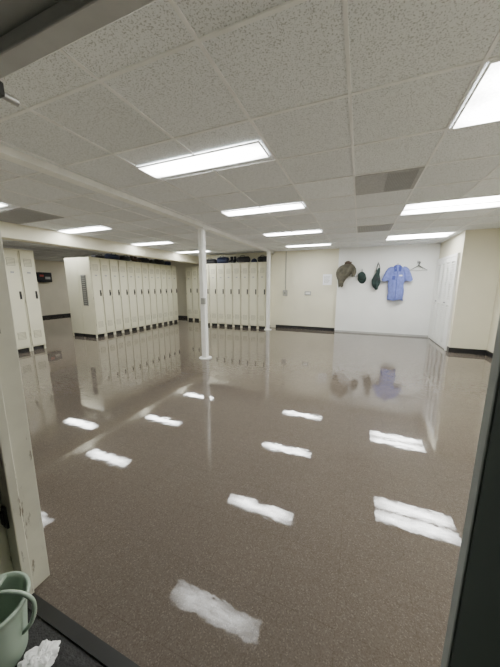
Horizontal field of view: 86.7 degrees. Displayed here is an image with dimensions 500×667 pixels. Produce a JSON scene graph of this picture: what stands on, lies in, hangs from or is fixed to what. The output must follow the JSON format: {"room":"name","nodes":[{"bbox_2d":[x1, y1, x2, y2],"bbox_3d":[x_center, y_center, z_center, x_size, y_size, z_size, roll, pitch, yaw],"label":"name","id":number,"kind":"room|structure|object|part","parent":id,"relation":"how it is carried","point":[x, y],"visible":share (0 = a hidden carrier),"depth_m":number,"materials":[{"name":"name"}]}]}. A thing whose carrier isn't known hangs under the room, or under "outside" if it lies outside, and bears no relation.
{"room":"locker room","nodes":[
{"label":"locker room","id":0,"kind":"room"},
{"bbox_2d":[34,259,69,315],"bbox_3d":[-9.773,-1.506,9.213,0.150,2.435,8.900,4,11,22],"label":"wall","id":1,"kind":"structure","parent":0,"point":[54,299],"depth_m":11.69,"materials":[{"name":"beige paint"}]},
{"bbox_2d":[36,272,51,281],"bbox_3d":[-8.720,-2.376,11.199,0.206,0.400,0.560,4,11,22],"label":"clock","id":2,"kind":"object","parent":1,"relation":"attached to","point":[41,276],"visible":0.87,"depth_m":11.12,"materials":[{"name":"black plastic"}]},
{"bbox_2d":[42,313,186,317],"bbox_3d":[-6.926,-0.150,8.278,6.000,0.100,8.900,4,11,22],"label":"baseboard","id":3,"kind":"structure","parent":1,"relation":"attached to","point":[67,314],"depth_m":11.71,"materials":[{"name":"black plastic"}]},
{"bbox_2d":[164,260,198,315],"bbox_3d":[-4.707,-2.008,11.988,7.700,2.435,0.150,4,11,22],"label":"wall","id":4,"kind":"structure","parent":0,"point":[180,267],"depth_m":11.15,"materials":[{"name":"beige paint"}]},
{"bbox_2d":[0,0,499,261],"bbox_3d":[-2.814,-2.267,6.300,15.400,0.100,9.100,4,11,22],"label":"ceiling","id":5,"kind":"structure","parent":0,"point":[294,56],"depth_m":1.73,"materials":[{"name":"tile"}]},
{"bbox_2d":[0,208,63,223],"bbox_3d":[-3.577,-1.810,4.120,1.190,0.010,0.585,4,11,22],"label":"ceiling vent","id":6,"kind":"object","parent":5,"relation":"in","point":[17,215],"visible":1,"depth_m":4.07,"materials":[{"name":"grey metal"}]},
{"bbox_2d":[58,226,111,233],"bbox_3d":[-3.178,-1.984,5.081,1.180,0.009,0.260,4,11,22],"label":"recessed light","id":7,"kind":"object","parent":5,"relation":"in","point":[95,228],"visible":1,"depth_m":5.01,"materials":[{"name":"white plastic"}]},
{"bbox_2d":[0,221,198,264],"bbox_3d":[-3.453,-2.120,6.482,0.300,0.255,8.900,4,11,22],"label":"beam","id":8,"kind":"structure","parent":5,"relation":"attached to","point":[9,231],"depth_m":5.71,"materials":[{"name":"white paint"}]},
{"bbox_2d":[0,144,273,253],"bbox_3d":[-0.781,-1.926,4.860,0.120,0.060,7.900,4,11,22],"label":"beam","id":9,"kind":"structure","parent":5,"relation":"attached to","point":[7,153],"depth_m":2.77,"materials":[{"name":"white paint"}]},
{"bbox_2d":[131,241,172,245],"bbox_3d":[-2.492,-2.283,6.734,1.180,0.009,0.260,4,11,22],"label":"recessed light","id":10,"kind":"object","parent":5,"relation":"in","point":[164,242],"visible":1,"depth_m":6.68,"materials":[{"name":"white plastic"}]},
{"bbox_2d":[175,250,210,252],"bbox_3d":[-1.807,-2.582,8.388,1.180,0.009,0.260,4,11,22],"label":"recessed light","id":11,"kind":"object","parent":5,"relation":"in","point":[206,250],"visible":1,"depth_m":8.50,"materials":[{"name":"white plastic"}]},
{"bbox_2d":[136,141,269,178],"bbox_3d":[-0.430,-1.480,2.292,1.180,0.009,0.260,4,11,22],"label":"recessed light","id":12,"kind":"object","parent":5,"relation":"in","point":[251,151],"visible":1,"depth_m":2.25,"materials":[{"name":"paint"}]},
{"bbox_2d":[0,0,499,260],"bbox_3d":[-2.782,-2.193,6.190,14.950,0.008,8.900,4,11,22],"label":"grid","id":13,"kind":"object","parent":5,"relation":"attached to","point":[197,40],"visible":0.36,"depth_m":1.98,"materials":[{"name":"paint"}]},
{"bbox_2d":[386,231,455,239],"bbox_3d":[3.623,-2.100,5.724,1.200,0.010,0.600,4,11,22],"label":"fluorescent light","id":14,"kind":"object","parent":13,"relation":"attached to","point":[439,234],"visible":0.99,"depth_m":5.72,"materials":[{"name":"white plastic"}]},
{"bbox_2d":[400,194,499,214],"bbox_3d":[2.709,-1.701,3.519,1.200,0.010,0.600,4,11,22],"label":"fluorescent light","id":15,"kind":"object","parent":13,"relation":"attached to","point":[490,201],"visible":1,"depth_m":3.51,"materials":[{"name":"paint"}]},
{"bbox_2d":[450,58,499,129],"bbox_3d":[1.809,-1.303,1.311,1.200,0.009,0.600,4,11,22],"label":"fluorescent light","id":16,"kind":"object","parent":13,"relation":"attached to","point":[482,106],"visible":1,"depth_m":1.54,"materials":[{"name":"paint"}]},
{"bbox_2d":[221,202,305,216],"bbox_3d":[0.169,-1.741,3.736,1.180,0.009,0.260,4,11,22],"label":"recessed light","id":17,"kind":"object","parent":5,"relation":"in","point":[300,205],"visible":1,"depth_m":3.70,"materials":[{"name":"white plastic"}]},
{"bbox_2d":[263,229,321,235],"bbox_3d":[0.855,-2.040,5.390,1.180,0.009,0.260,4,11,22],"label":"recessed light","id":18,"kind":"object","parent":5,"relation":"in","point":[320,230],"visible":1,"depth_m":5.40,"materials":[{"name":"white plastic"}]},
{"bbox_2d":[286,243,330,246],"bbox_3d":[1.540,-2.339,7.044,1.180,0.009,0.260,4,11,22],"label":"recessed light","id":19,"kind":"object","parent":5,"relation":"in","point":[327,243],"visible":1,"depth_m":7.02,"materials":[{"name":"white plastic"}]},
{"bbox_2d":[357,224,393,232],"bbox_3d":[2.326,-1.962,4.959,0.585,0.010,0.585,4,11,22],"label":"ceiling vent","id":20,"kind":"object","parent":5,"relation":"in","point":[386,227],"visible":1,"depth_m":4.92,"materials":[{"name":"grey metal"}]},
{"bbox_2d":[359,225,389,231],"bbox_3d":[2.319,-1.959,4.962,0.510,0.004,0.505,4,11,22],"label":"grille","id":21,"kind":"object","parent":20,"relation":"attached to","point":[377,227],"depth_m":4.94,"materials":[{"name":"grey metal"}]},
{"bbox_2d":[355,167,424,194],"bbox_3d":[1.413,-1.563,2.756,0.585,0.010,0.585,4,11,22],"label":"ceiling vent","id":22,"kind":"object","parent":5,"relation":"in","point":[405,179],"visible":1,"depth_m":2.71,"materials":[{"name":"grey metal"}]},
{"bbox_2d":[384,170,418,190],"bbox_3d":[1.531,-1.552,2.709,0.255,0.004,0.505,4,11,22],"label":"grille","id":23,"kind":"object","parent":22,"relation":"attached to","point":[401,180],"depth_m":2.67,"materials":[{"name":"grey metal"}]},
{"bbox_2d":[15,315,491,666],"bbox_3d":[-3.324,0.450,5.521,15.400,0.100,11.800,4,11,22],"label":"floor","id":24,"kind":"structure","parent":0,"point":[282,497],"depth_m":1.81,"materials":[{"name":"tile"}]},
{"bbox_2d":[3,248,31,352],"bbox_3d":[-4.894,-0.643,5.409,0.509,2.090,0.287,4,11,22],"label":"locker","id":25,"kind":"object","parent":24,"relation":"on","point":[11,257],"visible":0.69,"depth_m":5.33,"materials":[{"name":"beige metal"}]},
{"bbox_2d":[0,571,36,666],"bbox_3d":[-0.957,1.067,0.983,0.286,0.300,0.234,9,13,40],"label":"mug","id":26,"kind":"object","parent":24,"relation":"on","point":[15,586],"visible":1,"depth_m":0.98,"materials":[{"name":"green ceramic"}]},
{"bbox_3d":[-0.875,1.021,0.968,0.174,0.204,0.014,-2,10,-9],"label":"handle","id":27,"kind":"part","parent":26,"relation":"part of","materials":[{"name":"green ceramic"}]},
{"bbox_2d":[17,249,45,350],"bbox_3d":[-4.784,-0.691,5.673,0.509,2.090,0.287,4,11,22],"label":"locker","id":28,"kind":"object","parent":24,"relation":"on","point":[25,257],"visible":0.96,"depth_m":5.58,"materials":[{"name":"beige metal"}]},
{"bbox_2d":[17,639,60,666],"bbox_3d":[-0.770,1.193,0.959,0.123,0.060,0.152,4,11,22],"label":"crumpled paper","id":29,"kind":"object","parent":24,"relation":"on","point":[44,655],"visible":1,"depth_m":0.97,"materials":[{"name":"white paper"}]},
{"bbox_2d":[64,257,85,336],"bbox_3d":[-4.687,-0.978,7.260,0.509,2.090,0.287,4,11,22],"label":"locker","id":30,"kind":"object","parent":24,"relation":"on","point":[71,271],"visible":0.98,"depth_m":7.11,"materials":[{"name":"beige metal"}]},
{"bbox_2d":[27,593,139,666],"bbox_3d":[-0.318,1.230,0.911,1.500,0.006,0.045,4,11,22],"label":"trim","id":31,"kind":"structure","parent":24,"relation":"on","point":[100,650],"depth_m":1.05,"materials":[{"name":"metal"}]},
{"bbox_2d":[76,257,105,337],"bbox_3d":[-4.206,-0.943,7.067,0.509,2.090,0.287,4,11,22],"label":"locker","id":32,"kind":"object","parent":24,"relation":"on","point":[93,314],"visible":1,"depth_m":6.96,"materials":[{"name":"beige metal"}]},
{"bbox_2d":[80,275,88,305],"bbox_3d":[-4.314,-1.123,6.912,0.180,0.800,0.018,4,11,22],"label":"wall grille","id":33,"kind":"object","parent":32,"relation":"attached to","point":[83,277],"visible":1,"depth_m":6.90,"materials":[{"name":"grey metal"}]},
{"bbox_3d":[-4.006,-0.972,6.979,0.018,1.944,0.246,4,11,22],"label":"door","id":34,"kind":"part","parent":32,"relation":"part of","materials":[{"name":"beige metal"}]},
{"bbox_2d":[99,258,114,335],"bbox_3d":[-4.097,-0.990,7.332,0.509,2.090,0.287,4,11,22],"label":"locker","id":35,"kind":"object","parent":24,"relation":"on","point":[103,263],"visible":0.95,"depth_m":7.23,"materials":[{"name":"beige metal"}]},
{"bbox_2d":[91,254,104,257],"bbox_3d":[-4.089,-2.082,7.136,0.277,0.123,0.320,4,11,22],"label":"duffel bag","id":36,"kind":"object","parent":35,"relation":"on","point":[93,255],"visible":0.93,"depth_m":7.03,"materials":[{"name":"black fabric"}]},
{"bbox_2d":[108,259,122,333],"bbox_3d":[-3.987,-1.038,7.596,0.509,2.090,0.287,4,11,22],"label":"locker","id":37,"kind":"object","parent":24,"relation":"on","point":[113,266],"visible":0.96,"depth_m":7.49,"materials":[{"name":"beige metal"}]},
{"bbox_2d":[117,260,130,332],"bbox_3d":[-3.877,-1.086,7.860,0.509,2.090,0.287,4,11,22],"label":"locker","id":38,"kind":"object","parent":24,"relation":"on","point":[122,274],"visible":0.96,"depth_m":7.76,"materials":[{"name":"beige metal"}]},
{"bbox_2d":[104,253,119,259],"bbox_3d":[-3.914,-2.187,7.528,0.282,0.194,0.420,4,11,22],"label":"duffel bag","id":39,"kind":"object","parent":38,"relation":"on","point":[107,256],"visible":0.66,"depth_m":7.41,"materials":[{"name":"blue fabric"}]},
{"bbox_2d":[125,261,137,330],"bbox_3d":[-3.768,-1.134,8.124,0.509,2.090,0.287,4,11,22],"label":"locker","id":40,"kind":"object","parent":24,"relation":"on","point":[129,264],"visible":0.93,"depth_m":8.02,"materials":[{"name":"beige metal"}]},
{"bbox_2d":[119,255,130,260],"bbox_3d":[-3.756,-2.253,7.923,0.282,0.182,0.360,4,11,22],"label":"duffel bag","id":41,"kind":"object","parent":40,"relation":"on","point":[125,258],"visible":0.84,"depth_m":7.83,"materials":[{"name":"black fabric"}]},
{"bbox_2d":[133,262,144,329],"bbox_3d":[-3.658,-1.181,8.388,0.509,2.090,0.287,4,11,22],"label":"locker","id":42,"kind":"object","parent":24,"relation":"on","point":[137,265],"visible":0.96,"depth_m":8.29,"materials":[{"name":"beige metal"}]},
{"bbox_2d":[130,256,138,261],"bbox_3d":[-3.575,-2.317,8.171,0.265,0.220,0.100,2,10,11],"label":"boot","id":43,"kind":"object","parent":42,"relation":"on","point":[131,257],"visible":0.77,"depth_m":8.14,"materials":[{"name":"brown leather"}]},
{"bbox_2d":[140,262,150,327],"bbox_3d":[-3.549,-1.229,8.653,0.509,2.090,0.287,4,11,22],"label":"locker","id":44,"kind":"object","parent":24,"relation":"on","point":[144,269],"visible":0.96,"depth_m":8.55,"materials":[{"name":"beige metal"}]},
{"bbox_2d":[147,263,156,326],"bbox_3d":[-3.439,-1.277,8.917,0.509,2.090,0.287,4,11,22],"label":"locker","id":45,"kind":"object","parent":24,"relation":"on","point":[151,279],"visible":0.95,"depth_m":8.81,"materials":[{"name":"beige metal"}]},
{"bbox_2d":[137,258,149,262],"bbox_3d":[-3.477,-2.390,8.616,0.271,0.205,0.420,4,11,22],"label":"duffel bag","id":46,"kind":"object","parent":45,"relation":"on","point":[144,260],"visible":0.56,"depth_m":8.53,"materials":[{"name":"black fabric"}]},
{"bbox_2d":[154,264,162,325],"bbox_3d":[-3.330,-1.325,9.181,0.509,2.090,0.287,4,11,22],"label":"locker","id":47,"kind":"object","parent":24,"relation":"on","point":[156,266],"visible":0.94,"depth_m":9.08,"materials":[{"name":"beige metal"}]},
{"bbox_2d":[160,264,167,324],"bbox_3d":[-3.220,-1.373,9.445,0.509,2.090,0.287,4,11,22],"label":"locker","id":48,"kind":"object","parent":24,"relation":"on","point":[162,267],"visible":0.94,"depth_m":9.34,"materials":[{"name":"beige metal"}]},
{"bbox_2d":[165,265,173,323],"bbox_3d":[-3.111,-1.420,9.710,0.509,2.090,0.287,4,11,22],"label":"locker","id":49,"kind":"object","parent":24,"relation":"on","point":[168,267],"visible":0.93,"depth_m":9.60,"materials":[{"name":"beige metal"}]},
{"bbox_2d":[154,259,164,264],"bbox_3d":[-3.191,-2.519,9.297,0.274,0.216,0.420,4,11,22],"label":"duffel bag","id":50,"kind":"object","parent":49,"relation":"on","point":[157,261],"visible":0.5,"depth_m":9.16,"materials":[{"name":"black fabric"}]},
{"bbox_2d":[171,266,177,321],"bbox_3d":[-3.001,-1.468,9.974,0.509,2.090,0.287,4,11,22],"label":"locker","id":51,"kind":"object","parent":24,"relation":"on","point":[173,268],"visible":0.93,"depth_m":9.87,"materials":[{"name":"beige metal"}]},
{"bbox_2d":[185,267,193,319],"bbox_3d":[-2.314,-1.593,10.665,0.287,2.090,0.509,4,11,22],"label":"locker","id":52,"kind":"object","parent":24,"relation":"on","point":[189,292],"visible":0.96,"depth_m":10.46,"materials":[{"name":"beige metal"}]},
{"bbox_2d":[192,267,199,320],"bbox_3d":[-2.045,-1.574,10.558,0.287,2.090,0.509,4,11,22],"label":"locker","id":53,"kind":"object","parent":24,"relation":"on","point":[195,283],"visible":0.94,"depth_m":10.36,"materials":[{"name":"beige metal"}]},
{"bbox_2d":[198,267,200,320],"bbox_3d":[-1.777,-1.554,10.450,0.287,2.090,0.509,4,11,22],"label":"locker","id":54,"kind":"object","parent":24,"relation":"on","point":[198,267],"visible":0.22,"depth_m":10.28,"materials":[{"name":"beige metal"}]},
{"bbox_2d":[195,227,211,359],"bbox_3d":[-0.857,-0.695,4.894,0.240,2.375,0.240,4,11,22],"label":"support column","id":55,"kind":"structure","parent":24,"relation":"on","point":[201,230],"depth_m":4.83,"materials":[{"name":"white metal"}]},
{"bbox_3d":[-0.857,0.464,5.104,0.240,0.020,0.240,4,11,22],"label":"plate","id":56,"kind":"part","parent":55,"relation":"part of","materials":[{"name":"white metal"}]},
{"bbox_2d":[206,264,210,325],"bbox_3d":[-1.421,-1.342,9.276,0.287,2.090,0.509,4,11,22],"label":"locker","id":57,"kind":"object","parent":24,"relation":"on","point":[207,265],"visible":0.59,"depth_m":9.03,"materials":[{"name":"beige metal"}]},
{"bbox_2d":[206,258,216,263],"bbox_3d":[-1.328,-2.468,9.049,0.420,0.205,0.285,4,11,22],"label":"duffel bag","id":58,"kind":"object","parent":57,"relation":"on","point":[209,260],"visible":0.94,"depth_m":8.96,"materials":[{"name":"black fabric"}]},
{"bbox_2d":[209,264,217,325],"bbox_3d":[-1.153,-1.323,9.168,0.287,2.090,0.509,4,11,22],"label":"locker","id":59,"kind":"object","parent":24,"relation":"on","point":[212,267],"visible":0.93,"depth_m":8.96,"materials":[{"name":"beige metal"}]},
{"bbox_2d":[217,263,225,326],"bbox_3d":[-0.884,-1.303,9.060,0.287,2.090,0.509,4,11,22],"label":"locker","id":60,"kind":"object","parent":24,"relation":"on","point":[220,266],"visible":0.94,"depth_m":8.85,"materials":[{"name":"beige metal"}]},
{"bbox_2d":[217,256,228,262],"bbox_3d":[-0.903,-2.466,8.871,0.420,0.263,0.287,4,11,22],"label":"duffel bag","id":61,"kind":"object","parent":60,"relation":"on","point":[220,259],"visible":0.94,"depth_m":8.77,"materials":[{"name":"blue fabric"}]},
{"bbox_2d":[225,263,232,326],"bbox_3d":[-0.616,-1.284,8.953,0.287,2.090,0.509,4,11,22],"label":"locker","id":62,"kind":"object","parent":24,"relation":"on","point":[228,266],"visible":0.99,"depth_m":8.74,"materials":[{"name":"beige metal"}]},
{"bbox_2d":[233,263,240,327],"bbox_3d":[-0.347,-1.264,8.845,0.287,2.090,0.509,4,11,22],"label":"locker","id":63,"kind":"object","parent":24,"relation":"on","point":[236,266],"visible":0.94,"depth_m":8.65,"materials":[{"name":"beige metal"}]},
{"bbox_2d":[236,255,249,262],"bbox_3d":[-0.213,-2.414,8.607,0.440,0.247,0.278,4,11,22],"label":"duffel bag","id":64,"kind":"object","parent":63,"relation":"on","point":[240,259],"visible":0.97,"depth_m":8.50,"materials":[{"name":"black fabric"}]},
{"bbox_2d":[241,262,248,327],"bbox_3d":[-0.079,-1.244,8.737,0.287,2.090,0.509,4,11,22],"label":"locker","id":65,"kind":"object","parent":24,"relation":"on","point":[244,266],"visible":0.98,"depth_m":8.53,"materials":[{"name":"beige metal"}]},
{"bbox_2d":[249,262,257,328],"bbox_3d":[0.190,-1.225,8.629,0.287,2.090,0.509,4,11,22],"label":"locker","id":66,"kind":"object","parent":24,"relation":"on","point":[253,266],"visible":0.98,"depth_m":8.42,"materials":[{"name":"beige metal"}]},
{"bbox_2d":[258,262,270,328],"bbox_3d":[0.458,-1.206,8.521,0.287,2.090,0.509,4,11,22],"label":"locker","id":67,"kind":"object","parent":24,"relation":"on","point":[262,266],"visible":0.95,"depth_m":8.32,"materials":[{"name":"beige metal"}]},
{"bbox_2d":[257,255,266,261],"bbox_3d":[0.410,-2.352,8.343,0.340,0.228,0.280,4,11,22],"label":"duffel bag","id":68,"kind":"object","parent":67,"relation":"on","point":[261,258],"visible":0.92,"depth_m":8.26,"materials":[{"name":"black fabric"}]},
{"bbox_3d":[0.377,-1.214,8.316,0.246,1.944,0.018,4,11,22],"label":"door","id":69,"kind":"part","parent":67,"relation":"part of","materials":[{"name":"beige metal"}]},
{"bbox_2d":[264,251,271,329],"bbox_3d":[0.563,-1.285,8.161,0.240,2.375,0.240,4,11,22],"label":"support column","id":70,"kind":"structure","parent":24,"relation":"on","point":[267,252],"depth_m":8.12,"materials":[{"name":"white metal"}]},
{"bbox_2d":[206,249,338,327],"bbox_3d":[2.205,-1.395,8.601,7.700,2.435,1.000,4,11,22],"label":"wall","id":71,"kind":"structure","parent":0,"point":[305,269],"depth_m":8.28,"materials":[{"name":"beige paint"}]},
{"bbox_2d":[283,251,287,295],"bbox_3d":[1.123,-1.885,8.372,0.140,1.380,0.075,4,11,22],"label":"electrical box","id":72,"kind":"object","parent":71,"relation":"attached to","point":[285,291],"visible":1,"depth_m":8.44,"materials":[{"name":"metal"}]},
{"bbox_2d":[276,325,334,330],"bbox_3d":[1.727,-0.184,8.462,1.880,0.100,0.015,4,11,22],"label":"baseboard","id":73,"kind":"structure","parent":71,"relation":"attached to","point":[277,326],"depth_m":8.42,"materials":[{"name":"black plastic"}]},
{"bbox_2d":[323,274,331,284],"bbox_3d":[2.321,-1.618,7.963,0.260,0.320,0.006,4,11,22],"label":"paper notice","id":74,"kind":"object","parent":71,"relation":"attached to","point":[327,278],"visible":1,"depth_m":7.96,"materials":[{"name":"white paper"}]},
{"bbox_2d":[335,243,440,334],"bbox_3d":[3.719,-1.182,7.420,2.450,2.435,0.080,4,11,22],"label":"wall panel","id":75,"kind":"object","parent":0,"point":[359,307],"visible":0.71,"depth_m":7.36,"materials":[{"name":"white paint"}]},
{"bbox_2d":[335,330,427,336],"bbox_3d":[3.688,-0.002,7.597,2.420,0.050,0.010,4,11,22],"label":"baseboard","id":76,"kind":"structure","parent":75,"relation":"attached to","point":[335,330],"depth_m":7.55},
{"bbox_3d":[3.160,-1.782,7.466,0.030,0.070,0.061,4,11,22],"label":"coat hook","id":77,"kind":"object","parent":75,"relation":"attached to","visible":0},
{"bbox_2d":[358,272,366,283],"bbox_3d":[3.151,-1.570,7.455,0.240,0.335,0.159,4,11,22],"label":"baseball cap","id":78,"kind":"object","parent":77,"relation":"hanging from","point":[362,277],"visible":1,"depth_m":7.45,"materials":[{"name":"green fabric"}]},
{"bbox_3d":[3.145,-1.618,7.454,0.213,0.239,0.150,-5,7,23],"label":"crown","id":79,"kind":"part","parent":78,"relation":"part of","materials":[{"name":"green fabric"}]},
{"bbox_3d":[3.975,-1.851,7.115,0.030,0.070,0.061,4,11,22],"label":"coat hook","id":80,"kind":"object","parent":75,"relation":"attached to","visible":0},
{"bbox_2d":[382,265,412,300],"bbox_3d":[3.954,-1.366,7.145,0.747,0.956,0.181,4,11,22],"label":"shirt","id":81,"kind":"object","parent":80,"relation":"hanging from","point":[397,275],"visible":1,"depth_m":7.09,"materials":[{"name":"blue fabric"}]},
{"bbox_2d":[439,228,499,349],"bbox_3d":[4.885,-0.932,6.038,0.770,2.435,1.800,4,11,22],"label":"wall","id":82,"kind":"structure","parent":0,"point":[479,263],"depth_m":5.25,"materials":[{"name":"beige paint"}]},
{"bbox_2d":[429,259,446,342],"bbox_3d":[4.630,-0.797,6.557,0.070,1.955,0.710,4,11,22],"label":"door","id":83,"kind":"structure","parent":82,"relation":"in","point":[441,266],"depth_m":6.55,"materials":[{"name":"white paint"}]},
{"bbox_2d":[428,252,460,350],"bbox_3d":[4.505,-0.759,6.221,0.045,2.030,1.550,4,11,22],"label":"trim","id":84,"kind":"structure","parent":82,"relation":"attached to","point":[455,254],"depth_m":5.57,"materials":[{"name":"white paint"}]},
{"bbox_2d":[436,256,456,348],"bbox_3d":[4.358,-0.678,5.901,0.070,1.955,0.710,4,11,22],"label":"door","id":85,"kind":"structure","parent":82,"relation":"in","point":[450,262],"depth_m":5.90,"materials":[{"name":"white paint"}]},
{"bbox_2d":[487,272,499,352],"bbox_3d":[3.679,-0.260,2.324,0.150,2.435,6.100,4,11,22],"label":"wall","id":86,"kind":"structure","parent":0,"point":[496,311],"depth_m":5.09,"materials":[{"name":"beige paint"}]},
{"bbox_2d":[446,346,492,357],"bbox_3d":[3.338,0.853,2.732,0.635,0.100,6.220,4,11,22],"label":"baseboard","id":87,"kind":"structure","parent":86,"relation":"attached to","point":[449,349],"depth_m":5.42,"materials":[{"name":"black plastic"}]},
{"bbox_3d":[-4.559,-0.259,2.316,15.400,2.435,0.140,4,11,22],"label":"wall","id":88,"kind":"structure","parent":0,"visible":0},
{"bbox_2d":[0,506,9,528],"bbox_3d":[-1.030,0.770,1.110,0.036,0.100,0.018,4,11,22],"label":"door latch plate","id":89,"kind":"object","parent":88,"relation":"attached to","point":[3,513],"visible":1,"depth_m":1.10,"materials":[{"name":"metal"}]},
{"bbox_2d":[0,229,49,594],"bbox_3d":[-1.076,0.222,1.019,0.279,1.950,0.250,4,11,22],"label":"locker","id":90,"kind":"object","parent":88,"relation":"attached to","point":[22,545],"depth_m":1.10,"materials":[{"name":"beige metal"}]},
{"bbox_2d":[0,0,60,36],"bbox_3d":[-0.381,-0.685,0.473,1.750,0.070,0.200,4,11,22],"label":"wall","id":91,"kind":"structure","parent":88,"relation":"attached to","point":[13,13],"depth_m":0.57,"materials":[{"name":"grey paint"}]},
{"bbox_2d":[0,81,19,106],"bbox_3d":[-0.711,-0.678,0.743,0.060,0.035,0.090,4,11,22],"label":"bracket","id":92,"kind":"object","parent":91,"relation":"attached to","point":[7,97],"visible":1,"depth_m":0.75,"materials":[{"name":"metal"}]},
{"bbox_3d":[-0.718,-0.675,0.725,0.060,0.035,0.050,4,11,22],"label":"plate","id":93,"kind":"part","parent":92,"relation":"part of","materials":[{"name":"metal"}]},
{"bbox_2d":[0,0,157,79],"bbox_3d":[-0.347,-0.698,0.556,1.750,0.075,0.050,4,11,22],"label":"trim","id":94,"kind":"structure","parent":91,"relation":"attached to","point":[64,23],"depth_m":0.58,"materials":[{"name":"paint"}]},
{"bbox_2d":[440,315,499,666],"bbox_3d":[0.419,0.328,0.434,0.102,1.950,0.030,4,11,22],"label":"trim","id":95,"kind":"structure","parent":88,"relation":"attached to","point":[494,377],"depth_m":0.44,"materials":[{"name":"grey metal"}]},
{"bbox_2d":[450,386,499,666],"bbox_3d":[0.394,0.347,0.330,0.130,1.950,0.185,4,11,22],"label":"door frame","id":96,"kind":"structure","parent":88,"relation":"attached to","point":[477,637],"depth_m":0.40,"materials":[{"name":"paint"}]},
{"bbox_3d":[2.799,-2.044,7.568,0.030,0.070,0.061,4,11,22],"label":"coat hook","id":97,"kind":"object","parent":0,"visible":0},
{"bbox_2d":[336,261,356,286],"bbox_3d":[2.744,-1.687,7.571,0.548,0.749,0.217,4,11,22],"label":"jacket","id":98,"kind":"object","parent":97,"relation":"hanging from","point":[343,272],"visible":1,"depth_m":7.51,"materials":[{"name":"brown fabric"}]},
{"bbox_3d":[3.530,-1.932,7.285,0.030,0.070,0.061,4,11,22],"label":"coat hook","id":99,"kind":"object","parent":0,"visible":0},
{"bbox_2d":[371,264,380,289],"bbox_3d":[3.482,-1.570,7.302,0.232,0.738,0.189,4,11,22],"label":"shoulder bag","id":100,"kind":"object","parent":99,"relation":"hanging from","point":[375,280],"visible":1,"depth_m":7.26,"materials":[{"name":"green fabric"}]}
]}

